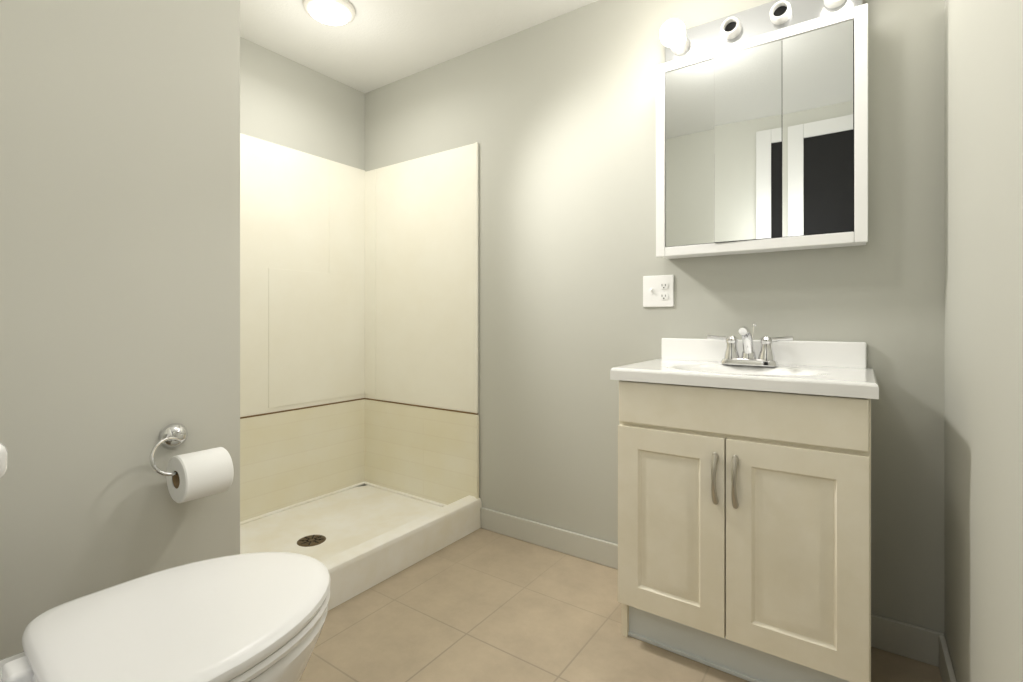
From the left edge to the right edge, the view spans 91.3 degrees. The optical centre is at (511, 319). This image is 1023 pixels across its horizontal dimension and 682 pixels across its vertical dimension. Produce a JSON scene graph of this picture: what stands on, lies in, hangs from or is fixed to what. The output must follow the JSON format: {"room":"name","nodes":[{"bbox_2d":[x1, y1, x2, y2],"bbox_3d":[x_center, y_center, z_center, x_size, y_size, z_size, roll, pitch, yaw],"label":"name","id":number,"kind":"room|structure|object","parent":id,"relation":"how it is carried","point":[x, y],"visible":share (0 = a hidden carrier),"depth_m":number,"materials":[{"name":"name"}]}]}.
{"room":"bathroom","nodes":[
{"label":"bathroom","id":0,"kind":"room"},
{"bbox_2d":[0,0,239,659],"bbox_3d":[-1.413,-0.155,1.313,0.980,2.250,0.890,0,0,35],"label":"wall","id":1,"kind":"structure","parent":0,"point":[119,236],"depth_m":1.16,"materials":[{"name":"grey paint"}]},
{"bbox_2d":[149,423,233,502],"bbox_3d":[-0.789,0.348,1.228,0.137,0.178,0.168,0,0,35],"label":"toilet paper holder","id":2,"kind":"object","parent":1,"relation":"attached to","point":[197,475],"visible":1,"depth_m":1.21,"materials":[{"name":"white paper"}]},
{"bbox_2d":[240,37,364,486],"bbox_3d":[-1.194,-0.155,2.392,0.100,2.250,1.130,0,0,35],"label":"wall","id":3,"kind":"structure","parent":0,"point":[287,102],"depth_m":2.50,"materials":[{"name":"grey paint"}]},
{"bbox_2d":[240,0,597,92],"bbox_3d":[-0.359,-1.320,1.326,2.690,0.080,2.120,0,0,35],"label":"ceiling","id":4,"kind":"structure","parent":0,"point":[374,45],"depth_m":2.22,"materials":[{"name":"white paint"}]},
{"bbox_2d":[303,0,355,24],"bbox_3d":[-0.745,-1.260,2.048,0.204,0.039,0.204,0,0,35],"label":"recessed light","id":5,"kind":"object","parent":4,"relation":"in","point":[335,12],"visible":1,"depth_m":2.02,"materials":[{"name":"white glass"}]},
{"bbox_2d":[300,528,941,681],"bbox_3d":[-0.359,0.995,1.326,2.690,0.050,2.120,0,0,35],"label":"floor","id":6,"kind":"structure","parent":0,"point":[481,605],"depth_m":1.56,"materials":[{"name":"tile"}]},
{"bbox_2d":[0,441,330,681],"bbox_3d":[-0.633,0.554,0.789,0.429,0.836,0.714,0,0,35],"label":"toilet","id":7,"kind":"object","parent":6,"relation":"on","point":[254,617],"visible":1,"depth_m":0.83,"materials":[{"name":"white ceramic"}]},
{"bbox_2d":[240,133,481,610],"bbox_3d":[-0.807,0.064,2.121,0.841,1.812,1.126,0,0,35],"label":"shower","id":8,"kind":"object","parent":6,"relation":"on","point":[358,327],"visible":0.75,"depth_m":2.48,"materials":[{"name":"plastic"}]},
{"bbox_2d":[610,338,878,681],"bbox_3d":[0.683,0.518,1.490,0.654,0.904,0.451,0,0,35],"label":"bathroom vanity","id":9,"kind":"object","parent":6,"relation":"on","point":[744,522],"visible":0.92,"depth_m":1.31,"materials":[{"name":"beige paint"}]},
{"bbox_2d":[707,323,793,366],"bbox_3d":[0.739,0.076,1.570,0.252,0.134,0.138,0,0,35],"label":"faucet","id":10,"kind":"object","parent":9,"relation":"on","point":[766,356],"visible":1,"depth_m":1.57,"materials":[{"name":"silver metal"}]},
{"bbox_2d":[365,0,944,634],"bbox_3d":[0.220,-0.155,2.153,2.690,2.250,0.100,0,0,35],"label":"wall","id":11,"kind":"structure","parent":0,"point":[555,118],"depth_m":1.95,"materials":[{"name":"grey paint"}]},
{"bbox_2d":[643,275,673,306],"bbox_3d":[0.542,-0.107,1.855,0.115,0.117,0.016,0,0,35],"label":"electrical outlet","id":12,"kind":"object","parent":11,"relation":"attached to","point":[658,290],"visible":1,"depth_m":1.86,"materials":[{"name":"white plastic"}]},
{"bbox_2d":[481,507,944,666],"bbox_3d":[0.532,0.922,1.865,1.646,0.095,0.014,0,0,35],"label":"baseboard","id":13,"kind":"structure","parent":11,"relation":"attached to","point":[914,642],"depth_m":1.98,"materials":[{"name":"paint"}]},
{"bbox_2d":[656,0,867,258],"bbox_3d":[0.764,-0.619,1.592,0.605,0.798,0.192,0,0,35],"label":"upper cabinet","id":14,"kind":"object","parent":11,"relation":"attached to","point":[761,128],"visible":1,"depth_m":1.56,"materials":[{"name":"white wood"}]},
{"bbox_2d":[945,0,1022,681],"bbox_3d":[0.673,-0.155,0.542,0.100,2.250,2.020,0,0,35],"label":"wall","id":15,"kind":"structure","parent":0,"point":[984,339],"depth_m":0.94,"materials":[{"name":"grey paint"}]},
{"bbox_2d":[939,635,956,681],"bbox_3d":[0.650,0.922,0.610,0.014,0.095,1.904,0,0,35],"label":"baseboard","id":16,"kind":"structure","parent":15,"relation":"attached to","point":[947,673],"depth_m":1.31,"materials":[{"name":"paint"}]}
]}

